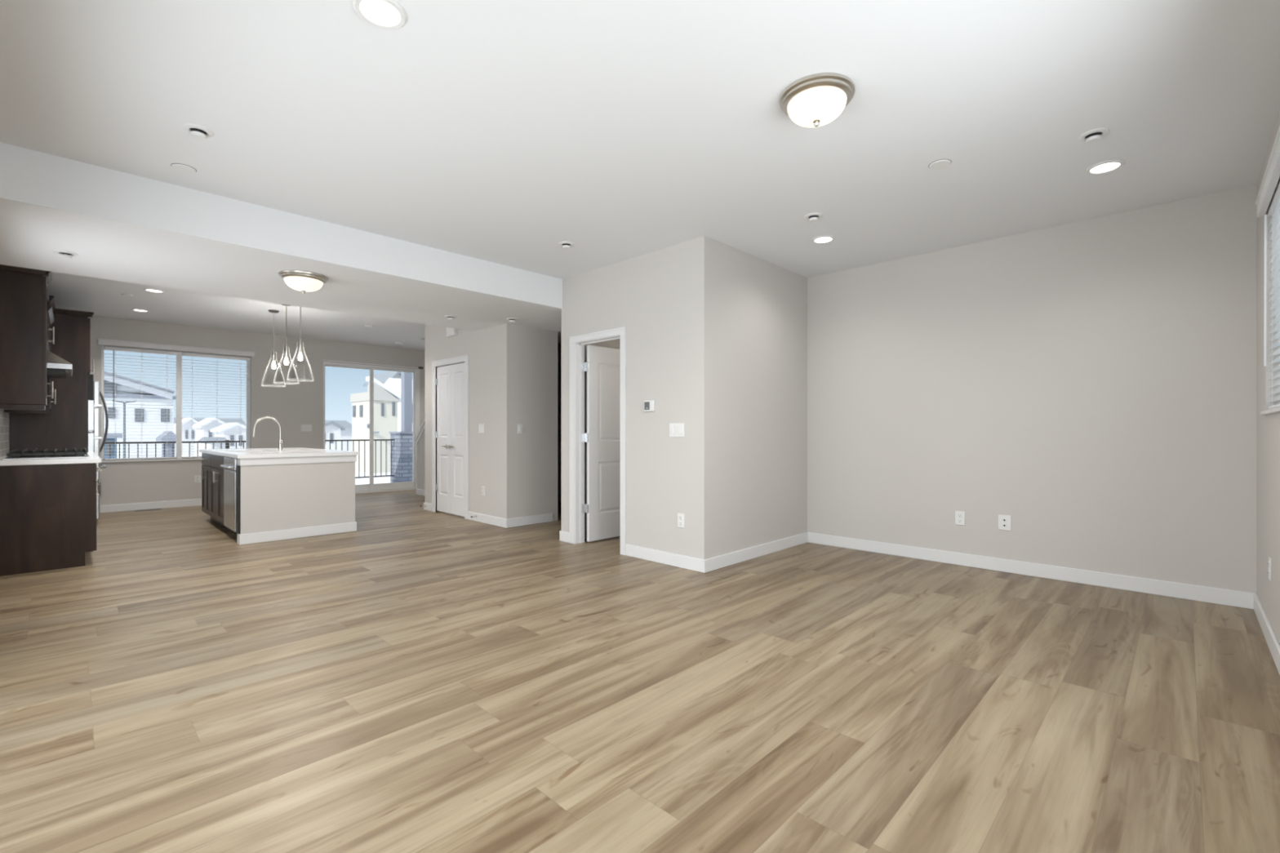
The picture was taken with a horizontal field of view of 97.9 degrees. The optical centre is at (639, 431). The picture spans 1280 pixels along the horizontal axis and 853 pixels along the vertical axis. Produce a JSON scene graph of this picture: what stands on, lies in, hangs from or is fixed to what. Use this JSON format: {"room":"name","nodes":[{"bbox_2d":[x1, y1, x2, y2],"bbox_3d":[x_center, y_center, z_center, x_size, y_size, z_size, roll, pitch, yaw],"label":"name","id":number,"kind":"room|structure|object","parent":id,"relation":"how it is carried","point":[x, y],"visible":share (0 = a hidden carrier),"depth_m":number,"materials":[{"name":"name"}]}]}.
{"room":"empty living room","nodes":[
{"label":"empty living room","id":0,"kind":"room"},
{"bbox_2d":[46,271,425,351],"bbox_3d":[-4.506,-1.675,7.961,4.530,0.120,6.300,0,0,44],"label":"ceiling","id":1,"kind":"structure","parent":0,"point":[101,297],"depth_m":7.66,"materials":[{"name":"white paint"}]},
{"bbox_2d":[143,288,164,293],"bbox_3d":[-5.572,-1.611,6.388,0.186,0.009,0.186,0,0,44],"label":"recessed light","id":2,"kind":"object","parent":1,"relation":"in","point":[155,291],"visible":1,"depth_m":6.38,"materials":[{"name":"white plastic"}]},
{"bbox_2d":[261,309,285,386],"bbox_3d":[-4.910,-1.110,7.468,0.280,1.010,0.280,0,0,44],"label":"pendant light","id":3,"kind":"object","parent":1,"relation":"hanging from","point":[273,353],"visible":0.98,"depth_m":7.46,"materials":[{"name":"white"}]},
{"bbox_2d":[271,350,275,361],"bbox_3d":[-4.910,-1.012,7.468,0.044,0.145,0.044,0,0,44],"label":"socket","id":4,"kind":"object","parent":3,"relation":"attached to","point":[273,353],"depth_m":7.45,"materials":[{"name":"silver metal"}]},
{"bbox_2d":[273,303,298,384],"bbox_3d":[-4.467,-1.110,7.035,0.280,1.010,0.280,0,0,44],"label":"pendant light","id":5,"kind":"object","parent":1,"relation":"hanging from","point":[286,348],"visible":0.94,"depth_m":7.03,"materials":[{"name":"white"}]},
{"bbox_2d":[284,345,288,356],"bbox_3d":[-4.467,-1.012,7.035,0.044,0.145,0.044,0,0,44],"label":"socket","id":6,"kind":"object","parent":5,"relation":"attached to","point":[286,348],"depth_m":7.02,"materials":[{"name":"silver metal"}]},
{"bbox_2d":[286,306,314,381],"bbox_3d":[-4.030,-1.110,6.609,0.280,1.010,0.280,0,0,44],"label":"pendant light","id":7,"kind":"object","parent":1,"relation":"hanging from","point":[300,347],"visible":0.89,"depth_m":6.60,"materials":[{"name":"grey metal"}]},
{"bbox_2d":[297,339,302,351],"bbox_3d":[-4.030,-1.012,6.609,0.044,0.145,0.044,0,0,44],"label":"socket","id":8,"kind":"object","parent":7,"relation":"attached to","point":[300,343],"depth_m":6.59,"materials":[{"name":"silver metal"}]},
{"bbox_2d":[88,315,425,505],"bbox_3d":[-6.073,-0.233,9.490,0.150,2.765,6.200,0,0,44],"label":"wall","id":9,"kind":"structure","parent":0,"point":[294,406],"depth_m":9.16,"materials":[{"name":"grey paint"}]},
{"bbox_2d":[99,498,201,513],"bbox_3d":[-5.753,1.097,9.701,0.014,0.105,5.250,0,0,44],"label":"baseboard","id":10,"kind":"structure","parent":9,"relation":"attached to","point":[195,502],"depth_m":8.20,"materials":[{"name":"white paint"}]},
{"bbox_2d":[101,345,250,462],"bbox_3d":[-6.998,-0.385,8.499,0.132,1.651,1.820,0,0,44],"label":"window","id":11,"kind":"structure","parent":9,"relation":"in","point":[179,354],"depth_m":8.45,"materials":[{"name":"white plastic"}]},
{"bbox_2d":[104,346,176,459],"bbox_3d":[-7.289,-0.395,8.149,0.073,1.601,0.784,0,0,44],"label":"window blind","id":12,"kind":"object","parent":11,"relation":"attached to","point":[113,348],"visible":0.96,"depth_m":8.12,"materials":[{"name":"white plastic"}]},
{"bbox_2d":[182,352,249,457],"bbox_3d":[-6.675,-0.395,8.789,0.056,1.601,0.854,0,0,44],"label":"window blind","id":13,"kind":"object","parent":11,"relation":"attached to","point":[216,357],"visible":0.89,"depth_m":8.77,"materials":[{"name":"white plastic"}]},
{"bbox_2d":[97,337,254,356],"bbox_3d":[-6.952,-1.257,8.457,0.036,0.084,1.847,0,0,44],"label":"blind valance","id":14,"kind":"object","parent":9,"relation":"attached to","point":[100,341],"visible":1,"depth_m":8.38,"materials":[{"name":"white paint"}]},
{"bbox_2d":[194,475,200,483],"bbox_3d":[-6.830,0.738,8.601,0.009,0.117,0.075,0,0,44],"label":"power outlet","id":15,"kind":"object","parent":9,"relation":"attached to","point":[197,477],"visible":1,"depth_m":8.60,"materials":[{"name":"white plastic"}]},
{"bbox_2d":[301,424,311,431],"bbox_3d":[-5.788,-0.055,9.666,0.013,0.117,0.165,0,0,44],"label":"light switch","id":16,"kind":"object","parent":9,"relation":"attached to","point":[304,428],"visible":1,"depth_m":9.66,"materials":[{"name":"white plastic"}]},
{"bbox_2d":[322,360,422,493],"bbox_3d":[-5.018,-0.068,10.529,0.150,2.435,1.820,0,0,44],"label":"sliding door","id":17,"kind":"structure","parent":9,"relation":"in","point":[371,487],"depth_m":10.59,"materials":[{"name":"white plastic"}]},
{"bbox_2d":[0,142,562,343],"bbox_3d":[-2.237,-1.512,5.711,1.860,0.456,6.250,0,0,44],"label":"soffit","id":18,"kind":"structure","parent":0,"point":[121,226],"depth_m":4.20,"materials":[{"name":"white paint"}]},
{"bbox_2d":[52,249,78,258],"bbox_3d":[-4.135,-1.266,4.010,0.132,0.037,0.132,0,0,44],"label":"sprinkler","id":19,"kind":"object","parent":18,"relation":"attached to","point":[63,254],"visible":1,"depth_m":4.00,"materials":[{"name":"white plastic"}]},
{"bbox_2d":[278,270,328,293],"bbox_3d":[-2.782,-1.210,4.609,0.356,0.148,0.356,0,0,44],"label":"dome light","id":20,"kind":"object","parent":18,"relation":"attached to","point":[304,282],"visible":1,"depth_m":4.51,"materials":[{"name":"white glass"}]},
{"bbox_2d":[417,428,425,489],"bbox_3d":[-3.366,-0.117,9.537,1.840,2.534,0.110,0,0,44],"label":"wall","id":21,"kind":"structure","parent":0,"point":[421,443],"depth_m":10.00,"materials":[{"name":"grey paint"}]},
{"bbox_2d":[415,418,425,444],"bbox_3d":[-3.316,-0.696,9.489,2.000,1.901,0.160,0,0,44],"label":"trim","id":22,"kind":"structure","parent":21,"relation":"attached to","point":[423,426],"depth_m":10.00,"materials":[{"name":"white paint"}]},
{"bbox_2d":[415,488,425,496],"bbox_3d":[-3.346,1.097,9.432,2.044,0.105,0.014,0,0,44],"label":"baseboard","id":23,"kind":"structure","parent":21,"relation":"attached to","point":[418,491],"depth_m":10.01,"materials":[{"name":"white paint"}]},
{"bbox_2d":[425,323,557,520],"bbox_3d":[-2.106,-0.233,7.669,2.186,2.765,0.755,0,0,44],"label":"wall","id":24,"kind":"structure","parent":0,"point":[513,369],"depth_m":6.95,"materials":[{"name":"grey paint"}]},
{"bbox_2d":[435,362,464,516],"bbox_3d":[-2.596,0.111,7.620,0.908,2.035,0.095,0,0,44],"label":"door","id":25,"kind":"structure","parent":24,"relation":"in","point":[450,380],"depth_m":7.63,"materials":[{"name":"white paint"}]},
{"bbox_2d":[431,354,468,519],"bbox_3d":[-2.564,0.076,7.653,1.012,2.148,0.135,0,0,44],"label":"trim","id":26,"kind":"structure","parent":24,"relation":"attached to","point":[464,358],"depth_m":7.55,"materials":[{"name":"white paint"}]},
{"bbox_2d":[446,327,457,337],"bbox_3d":[-2.547,-1.355,7.533,0.212,0.146,0.055,0,0,44],"label":"door chime","id":27,"kind":"object","parent":24,"relation":"attached to","point":[451,332],"visible":0.7,"depth_m":7.49,"materials":[{"name":"white plastic"}]},
{"bbox_2d":[478,423,484,433],"bbox_3d":[-2.007,-0.035,7.035,0.130,0.117,0.013,0,0,44],"label":"light switch","id":28,"kind":"object","parent":24,"relation":"attached to","point":[481,426],"visible":1,"depth_m":7.04,"materials":[{"name":"white plastic"}]},
{"bbox_2d":[423,502,552,528],"bbox_3d":[-2.140,1.097,7.633,2.214,0.105,0.684,0,0,44],"label":"baseboard","id":29,"kind":"structure","parent":24,"relation":"attached to","point":[529,520],"depth_m":6.89,"materials":[{"name":"white paint"}]},
{"bbox_2d":[557,342,561,502],"bbox_3d":[-1.624,-0.233,9.410,6.330,2.765,0.100,0,0,44],"label":"wall","id":30,"kind":"structure","parent":0,"point":[559,345],"depth_m":9.03,"materials":[{"name":"grey paint"}]},
{"bbox_2d":[584,338,620,538],"bbox_3d":[-0.071,-0.067,6.549,0.110,2.434,1.825,0,0,44],"label":"wall","id":31,"kind":"structure","parent":0,"point":[615,344],"depth_m":5.96,"materials":[{"name":"grey paint"}]},
{"bbox_2d":[561,239,694,557],"bbox_3d":[-0.148,-0.220,5.270,1.787,2.740,0.114,0,0,44],"label":"wall","id":32,"kind":"structure","parent":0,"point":[651,295],"depth_m":4.96,"materials":[{"name":"grey paint"}]},
{"bbox_2d":[569,326,626,555],"bbox_3d":[-0.386,0.090,5.490,0.815,2.119,0.139,0,0,44],"label":"door frame","id":33,"kind":"structure","parent":32,"relation":"attached to","point":[577,343],"depth_m":5.69,"materials":[{"name":"white paint"}]},
{"bbox_2d":[582,345,620,542],"bbox_3d":[-0.316,0.125,5.947,0.711,2.022,0.092,0,0,-43],"label":"door","id":34,"kind":"structure","parent":33,"relation":"in","point":[602,366],"depth_m":5.87,"materials":[{"name":"white paint"}]},
{"bbox_2d":[559,530,703,572],"bbox_3d":[0.117,1.097,5.480,1.901,0.105,0.814,0,0,44],"label":"baseboard","id":35,"kind":"structure","parent":32,"relation":"attached to","point":[657,556],"depth_m":4.84,"materials":[{"name":"white paint"}]},
{"bbox_2d":[644,400,654,411],"bbox_3d":[0.082,-0.224,4.947,0.116,0.096,0.026,0,0,44],"label":"thermostat","id":36,"kind":"object","parent":32,"relation":"attached to","point":[649,406],"visible":1,"depth_m":4.93,"materials":[{"name":"white plastic"}]},
{"bbox_2d":[669,422,684,436],"bbox_3d":[0.311,-0.010,4.733,0.165,0.117,0.013,0,0,44],"label":"light switch","id":37,"kind":"object","parent":32,"relation":"attached to","point":[676,429],"visible":1,"depth_m":4.73,"materials":[{"name":"white plastic"}]},
{"bbox_2d":[677,513,684,528],"bbox_3d":[0.345,0.754,4.702,0.075,0.117,0.009,0,0,44],"label":"power outlet","id":38,"kind":"object","parent":32,"relation":"attached to","point":[681,517],"visible":1,"depth_m":4.70,"materials":[{"name":"white plastic"}]},
{"bbox_2d":[0,488,1279,852],"bbox_3d":[-2.010,1.210,5.524,11.567,0.120,6.300,0,0,44],"label":"floor","id":39,"kind":"structure","parent":0,"point":[414,679],"depth_m":2.37,"materials":[{"name":"brown wood"}]},
{"bbox_2d":[0,462,102,576],"bbox_3d":[-5.013,0.713,4.729,0.340,0.875,0.640,0,0,44],"label":"base cabinet","id":40,"kind":"object","parent":39,"relation":"on","point":[48,512],"visible":0.98,"depth_m":4.60,"materials":[{"name":"brown wood"}]},
{"bbox_2d":[0,452,101,466],"bbox_3d":[-5.631,0.255,5.325,2.098,0.039,0.633,0,0,44],"label":"countertop","id":41,"kind":"structure","parent":40,"relation":"on","point":[94,458],"depth_m":4.64,"materials":[{"name":"white stone"}]},
{"bbox_2d":[2,448,89,459],"bbox_3d":[-5.421,0.201,5.112,0.900,0.068,0.515,0,0,44],"label":"gas cooktop","id":42,"kind":"object","parent":41,"relation":"in","point":[15,454],"visible":1,"depth_m":4.87,"materials":[{"name":"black metal"}]},
{"bbox_2d":[8,308,93,452],"bbox_3d":[-6.643,-0.092,6.312,0.794,2.485,0.650,0,0,44],"label":"tall cabinet","id":43,"kind":"object","parent":39,"relation":"on","point":[66,426],"visible":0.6,"depth_m":6.13,"materials":[{"name":"brown wood"}]},
{"bbox_2d":[88,431,102,452],"bbox_3d":[-6.619,0.362,6.362,0.736,0.706,0.660,0,0,44],"label":"oven","id":44,"kind":"object","parent":43,"relation":"in","point":[91,434],"visible":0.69,"depth_m":6.28,"materials":[{"name":"silver metal"}]},
{"bbox_2d":[88,373,102,431],"bbox_3d":[-6.619,-0.323,6.362,0.736,0.636,0.660,0,0,44],"label":"microwave oven","id":45,"kind":"object","parent":43,"relation":"in","point":[91,406],"visible":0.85,"depth_m":6.28,"materials":[{"name":"silver plastic"}]},
{"bbox_2d":[88,400,102,431],"bbox_3d":[-6.619,-0.323,6.362,0.736,0.635,0.660,0,0,44],"label":"oven","id":46,"kind":"object","parent":43,"relation":"in","point":[91,406],"depth_m":6.28,"materials":[{"name":"silver metal"}]},
{"bbox_2d":[88,381,108,519],"bbox_3d":[-7.203,0.250,6.984,0.915,1.760,0.775,0,0,44],"label":"refrigerator","id":47,"kind":"object","parent":39,"relation":"on","point":[96,393],"visible":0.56,"depth_m":6.87,"materials":[{"name":"silver metal"}]},
{"bbox_2d":[200,453,219,524],"bbox_3d":[-5.258,0.713,7.185,0.638,0.875,0.620,0,0,44],"label":"base cabinet","id":48,"kind":"object","parent":39,"relation":"on","point":[206,458],"visible":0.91,"depth_m":6.97,"materials":[{"name":"brown wood"}]},
{"bbox_2d":[210,454,235,534],"bbox_3d":[-4.708,0.713,6.648,0.895,0.875,0.620,0,0,44],"label":"base cabinet","id":49,"kind":"object","parent":39,"relation":"on","point":[216,471],"visible":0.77,"depth_m":6.44,"materials":[{"name":"brown wood"}]},
{"bbox_2d":[220,457,239,535],"bbox_3d":[-4.138,0.716,6.081,0.693,0.868,0.637,0,0,44],"label":"dishwasher","id":50,"kind":"object","parent":39,"relation":"on","point":[232,470],"visible":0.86,"depth_m":5.80,"materials":[{"name":"silver metal"}]},
{"bbox_2d":[236,454,356,545],"bbox_3d":[-4.469,0.712,6.820,2.276,0.876,1.115,0,0,44],"label":"island end panel","id":51,"kind":"object","parent":39,"relation":"on","point":[282,498],"visible":0.83,"depth_m":5.99,"materials":[{"name":"grey paint"}]},
{"bbox_2d":[199,447,359,458],"bbox_3d":[-4.480,0.255,6.835,2.360,0.038,1.165,0,0,44],"label":"countertop","id":52,"kind":"structure","parent":51,"relation":"on","point":[290,451],"depth_m":6.32,"materials":[{"name":"white stone"}]},
{"bbox_2d":[252,416,282,450],"bbox_3d":[-4.551,0.027,6.818,0.116,0.418,0.322,0,0,44],"label":"kitchen faucet","id":53,"kind":"object","parent":52,"relation":"on","point":[280,441],"visible":1,"depth_m":6.89,"materials":[{"name":"silver metal"}]},
{"bbox_2d":[277,440,282,450],"bbox_3d":[-4.479,0.171,6.936,0.054,0.130,0.054,0,0,44],"label":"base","id":54,"kind":"object","parent":53,"relation":"attached to","point":[280,444],"depth_m":6.92,"materials":[{"name":"silver metal"}]},
{"bbox_2d":[0,0,1279,279],"bbox_3d":[0.252,-1.665,3.246,5.147,0.150,6.198,0,0,44],"label":"ceiling","id":55,"kind":"structure","parent":0,"point":[504,132],"depth_m":2.74,"materials":[{"name":"white paint"}]},
{"bbox_2d":[170,163,196,173],"bbox_3d":[-2.756,-1.586,3.366,0.122,0.008,0.122,0,0,44],"label":"cover plate","id":56,"kind":"object","parent":55,"relation":"attached to","point":[184,168],"visible":1,"depth_m":3.35,"materials":[{"name":"white plastic"}]},
{"bbox_2d":[182,123,213,140],"bbox_3d":[-2.335,-1.571,2.945,0.132,0.037,0.132,0,0,44],"label":"sprinkler","id":57,"kind":"object","parent":55,"relation":"attached to","point":[197,131],"visible":1,"depth_m":2.93,"materials":[{"name":"white plastic"}]},
{"bbox_2d":[189,128,207,134],"bbox_3d":[-2.335,-1.588,2.945,0.072,0.002,0.072,0,0,44],"label":"sprinkler head","id":58,"kind":"object","parent":57,"relation":"attached to","point":[202,131],"depth_m":2.93,"materials":[{"name":"white metal"}]},
{"bbox_2d":[352,0,406,30],"bbox_3d":[-0.983,-1.585,2.107,0.186,0.009,0.186,0,0,44],"label":"recessed light","id":59,"kind":"object","parent":55,"relation":"in","point":[389,15],"visible":1,"depth_m":2.11,"materials":[{"name":"white plastic"}]},
{"bbox_2d":[558,241,573,249],"bbox_3d":[-0.625,-1.571,4.733,0.132,0.037,0.132,0,0,44],"label":"sprinkler","id":60,"kind":"object","parent":55,"relation":"attached to","point":[566,245],"visible":1,"depth_m":4.71,"materials":[{"name":"white plastic"}]},
{"bbox_2d":[804,212,822,222],"bbox_3d":[1.284,-1.571,4.117,0.132,0.037,0.132,0,0,44],"label":"sprinkler","id":61,"kind":"object","parent":55,"relation":"attached to","point":[812,217],"visible":1,"depth_m":4.10,"materials":[{"name":"white plastic"}]},
{"bbox_2d":[778,72,855,128],"bbox_3d":[0.836,-1.516,2.636,0.344,0.148,0.344,0,0,44],"label":"dome light","id":62,"kind":"object","parent":55,"relation":"attached to","point":[816,100],"visible":1,"depth_m":2.55,"materials":[{"name":"white glass"}]},
{"bbox_2d":[811,235,835,244],"bbox_3d":[1.518,-1.585,4.615,0.186,0.009,0.186,0,0,44],"label":"recessed light","id":63,"kind":"object","parent":55,"relation":"in","point":[826,238],"visible":1,"depth_m":4.61,"materials":[{"name":"white plastic"}]},
{"bbox_2d":[928,159,951,169],"bbox_3d":[1.786,-1.586,3.316,0.122,0.008,0.122,0,0,44],"label":"cover plate","id":64,"kind":"object","parent":55,"relation":"attached to","point":[942,163],"visible":1,"depth_m":3.30,"materials":[{"name":"white plastic"}]},
{"bbox_2d":[1078,128,1109,144],"bbox_3d":[2.431,-1.571,2.985,0.132,0.037,0.132,0,0,44],"label":"sprinkler","id":65,"kind":"object","parent":55,"relation":"attached to","point":[1092,136],"visible":1,"depth_m":2.97,"materials":[{"name":"white plastic"}]},
{"bbox_2d":[1084,159,1125,174],"bbox_3d":[2.796,-1.585,3.351,0.186,0.009,0.186,0,0,44],"label":"recessed light","id":66,"kind":"object","parent":55,"relation":"in","point":[1106,166],"visible":1,"depth_m":3.34,"materials":[{"name":"white plastic"}]},
{"bbox_2d":[694,235,807,559],"bbox_3d":[1.094,-0.220,5.191,0.100,2.740,1.737,0,0,44],"label":"wall","id":67,"kind":"structure","parent":0,"point":[751,311],"depth_m":4.98,"materials":[{"name":"grey paint"}]},
{"bbox_2d":[703,532,808,573],"bbox_3d":[1.125,1.097,5.142,0.014,0.105,1.737,0,0,44],"label":"baseboard","id":68,"kind":"structure","parent":67,"relation":"attached to","point":[734,557],"depth_m":5.02,"materials":[{"name":"white paint"}]},
{"bbox_2d":[807,184,1256,593],"bbox_3d":[2.283,-0.220,5.314,5.030,2.740,0.100,0,0,44],"label":"wall","id":69,"kind":"structure","parent":0,"point":[1090,384],"depth_m":4.32,"materials":[{"name":"grey paint"}]},
{"bbox_2d":[955,511,964,525],"bbox_3d":[2.748,0.747,4.785,0.075,0.117,0.009,0,0,44],"label":"power outlet","id":70,"kind":"object","parent":69,"relation":"attached to","point":[959,516],"visible":1,"depth_m":4.78,"materials":[{"name":"white plastic"}]},
{"bbox_2d":[998,514,1011,530],"bbox_3d":[2.981,0.748,4.555,0.090,0.122,0.012,0,0,44],"label":"data jack plate","id":71,"kind":"object","parent":69,"relation":"attached to","point":[1004,521],"visible":1,"depth_m":4.55,"materials":[{"name":"white plastic"}]},
{"bbox_2d":[808,532,1254,609],"bbox_3d":[2.852,1.097,4.680,3.130,0.105,0.014,0,0,44],"label":"baseboard","id":72,"kind":"structure","parent":69,"relation":"attached to","point":[1162,588],"depth_m":4.31,"materials":[{"name":"white paint"}]},
{"bbox_2d":[1256,106,1279,644],"bbox_3d":[2.002,-0.220,1.468,0.140,2.740,5.798,0,0,44],"label":"wall","id":73,"kind":"structure","parent":0,"point":[1268,426],"depth_m":3.19,"materials":[{"name":"grey paint"}]},
{"bbox_2d":[1253,593,1279,675],"bbox_3d":[1.942,1.097,1.517,0.014,0.105,5.784,0,0,44],"label":"baseboard","id":74,"kind":"structure","parent":73,"relation":"attached to","point":[1271,639],"depth_m":3.00,"materials":[{"name":"white paint"}]},
{"bbox_2d":[1255,125,1279,217],"bbox_3d":[3.035,-1.286,2.655,0.038,0.092,1.612,0,0,44],"label":"blind valance","id":75,"kind":"object","parent":73,"relation":"attached to","point":[1272,174],"visible":0.94,"depth_m":2.81,"materials":[{"name":"white paint"}]},
{"bbox_2d":[1267,557,1271,581],"bbox_3d":[3.402,0.745,3.010,0.009,0.117,0.075,0,0,44],"label":"power outlet","id":76,"kind":"object","parent":73,"relation":"attached to","point":[1269,562],"visible":1,"depth_m":2.99,"materials":[{"name":"white plastic"}]},
{"bbox_2d":[1260,406,1279,415],"bbox_3d":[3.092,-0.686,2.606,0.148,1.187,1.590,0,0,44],"label":"window sill","id":77,"kind":"structure","parent":73,"relation":"in","point":[1276,410],"depth_m":2.86,"materials":[{"name":"white plastic"}]},
{"bbox_2d":[1263,177,1279,409],"bbox_3d":[3.072,-0.697,2.627,0.073,1.146,1.532,0,0,44],"label":"window blind","id":78,"kind":"object","parent":73,"relation":"attached to","point":[1273,210],"visible":0.99,"depth_m":3.04,"materials":[{"name":"white plastic"}]},
{"bbox_3d":[-4.136,-0.233,3.324,11.237,2.765,0.120,0,0,44],"label":"wall","id":79,"kind":"structure","parent":0,"visible":0},
{"bbox_2d":[0,409,8,457],"bbox_3d":[-5.856,0.027,5.094,2.098,0.494,0.011,0,0,44],"label":"backsplash","id":80,"kind":"structure","parent":79,"relation":"attached to","point":[4,416],"depth_m":5.41,"materials":[{"name":"tile"}]},
{"bbox_2d":[0,264,53,410],"bbox_3d":[-5.105,-0.757,4.609,0.374,1.155,0.340,0,0,44],"label":"upper cabinet","id":81,"kind":"object","parent":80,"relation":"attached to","point":[24,383],"visible":0.96,"depth_m":4.51,"materials":[{"name":"brown wood"}]},
{"bbox_2d":[4,295,56,414],"bbox_3d":[-6.177,-0.757,5.655,0.780,1.155,0.340,0,0,44],"label":"upper cabinet","id":82,"kind":"object","parent":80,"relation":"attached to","point":[51,300],"visible":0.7,"depth_m":5.49,"materials":[{"name":"brown wood"}]},
{"bbox_2d":[47,305,54,351],"bbox_3d":[-5.568,-0.923,5.061,0.916,0.347,0.340,0,0,44],"label":"upper cabinet","id":83,"kind":"object","parent":79,"relation":"attached to","point":[50,312],"visible":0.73,"depth_m":5.15,"materials":[{"name":"brown wood"}]},
{"bbox_2d":[47,350,72,378],"bbox_3d":[-5.532,-0.636,5.098,0.860,0.228,0.470,0,0,44],"label":"range hood","id":84,"kind":"object","parent":79,"relation":"attached to","point":[57,366],"visible":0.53,"depth_m":4.95,"materials":[{"name":"silver metal"}]},
{"label":"outside","id":85,"kind":"structure","parent":0,"visible":0},
{"bbox_3d":[-6.801,1.298,10.270,1.920,0.205,7.600,0,0,44],"label":"deck","id":86,"kind":"object","parent":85,"visible":0},
{"bbox_2d":[104,439,394,478],"bbox_3d":[-7.692,0.680,10.302,0.056,1.030,6.200,0,0,44],"label":"deck railing","id":87,"kind":"object","parent":86,"relation":"on","point":[227,445],"visible":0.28,"depth_m":10.32,"materials":[{"name":"grey metal"}]},
{"bbox_2d":[389,372,412,482],"bbox_3d":[-5.357,-0.605,12.644,0.580,3.600,0.445,0,0,44],"label":"stone pillar","id":88,"kind":"structure","parent":86,"relation":"on","point":[402,446],"depth_m":12.50,"materials":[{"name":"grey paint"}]},
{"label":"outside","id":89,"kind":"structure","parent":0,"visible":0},
{"bbox_2d":[174,451,390,484],"bbox_3d":[-119.412,4.500,186.402,408.700,0.300,420.000,0,0,44],"label":"snow ground","id":90,"kind":"structure","parent":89,"point":[380,479],"depth_m":50.98,"materials":[{"name":"white snow"}]},
{"bbox_2d":[104,433,122,458],"bbox_3d":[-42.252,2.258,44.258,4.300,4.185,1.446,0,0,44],"label":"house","id":91,"kind":"structure","parent":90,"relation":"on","point":[108,435],"depth_m":43.36,"materials":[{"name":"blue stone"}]},
{"bbox_2d":[111,400,136,457],"bbox_3d":[-28.568,1.319,30.862,0.220,6.061,0.989,0,0,44],"label":"street lamp","id":92,"kind":"object","parent":90,"relation":"on","point":[123,402],"visible":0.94,"depth_m":30.83,"materials":[{"name":"grey metal"}]},
{"bbox_2d":[104,371,176,457],"bbox_3d":[-63.371,-1.260,57.839,13.500,11.219,22.266,0,0,44],"label":"house","id":93,"kind":"structure","parent":90,"relation":"on","point":[157,427],"depth_m":59.52,"materials":[{"name":"white"}]},
{"bbox_2d":[155,431,176,457],"bbox_3d":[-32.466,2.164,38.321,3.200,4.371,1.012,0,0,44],"label":"house","id":94,"kind":"structure","parent":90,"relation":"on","point":[161,437],"depth_m":37.91,"materials":[{"name":"grey paint"}]},
{"bbox_2d":[173,417,198,454],"bbox_3d":[-87.540,0.864,107.740,8.800,6.972,3.837,0,0,44],"label":"house","id":95,"kind":"structure","parent":90,"relation":"on","point":[185,421],"depth_m":104.85,"materials":[{"name":"white"}]},
{"bbox_2d":[191,417,226,456],"bbox_3d":[-75.143,0.992,97.535,8.800,6.716,4.172,0,0,44],"label":"house","id":96,"kind":"structure","parent":90,"relation":"on","point":[202,433],"depth_m":94.75,"materials":[{"name":"white"}]},
{"bbox_2d":[173,417,245,451],"bbox_3d":[-97.699,0.704,126.110,14.000,7.292,12.500,0,0,44],"label":"house","id":97,"kind":"structure","parent":90,"relation":"on","point":[197,420],"depth_m":126.38,"materials":[{"name":"white"}]},
{"bbox_2d":[198,436,226,456],"bbox_3d":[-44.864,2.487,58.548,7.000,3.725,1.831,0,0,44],"label":"house","id":98,"kind":"structure","parent":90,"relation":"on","point":[209,445],"depth_m":57.27,"materials":[{"name":"white"}]},
{"bbox_2d":[209,422,245,448],"bbox_3d":[-64.625,1.507,88.268,8.800,5.687,4.334,0,0,44],"label":"house","id":99,"kind":"structure","parent":90,"relation":"on","point":[226,433],"depth_m":85.52,"materials":[{"name":"white"}]},
{"bbox_2d":[324,421,345,450],"bbox_3d":[-52.309,1.347,91.582,7.800,6.007,4.615,0,0,44],"label":"house","id":100,"kind":"structure","parent":90,"relation":"on","point":[332,429],"depth_m":89.60,"materials":[{"name":"white paint"}]},
{"bbox_2d":[324,420,351,451],"bbox_3d":[-60.361,1.124,107.456,12.500,6.453,6.538,0,0,44],"label":"house","id":101,"kind":"structure","parent":90,"relation":"on","point":[346,434],"depth_m":105.26,"materials":[{"name":"white"}]},
{"bbox_2d":[350,376,400,473],"bbox_3d":[-28.216,-0.654,60.143,6.800,10.008,3.506,0,0,44],"label":"townhouse","id":102,"kind":"structure","parent":90,"relation":"on","point":[385,399],"depth_m":58.52,"materials":[{"name":"beige paint"}]},
{"bbox_2d":[363,371,400,386],"bbox_3d":[-42.092,-2.718,92.744,11.000,14.137,3.819,0,0,44],"label":"house","id":103,"kind":"structure","parent":90,"relation":"on","point":[382,377],"depth_m":90.39,"materials":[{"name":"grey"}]},
{"bbox_2d":[383,377,400,431],"bbox_3d":[-32.969,-1.439,76.678,12.900,11.577,3.187,0,0,44],"label":"townhouse","id":104,"kind":"structure","parent":90,"relation":"on","point":[394,384],"depth_m":74.33,"materials":[{"name":"white"}]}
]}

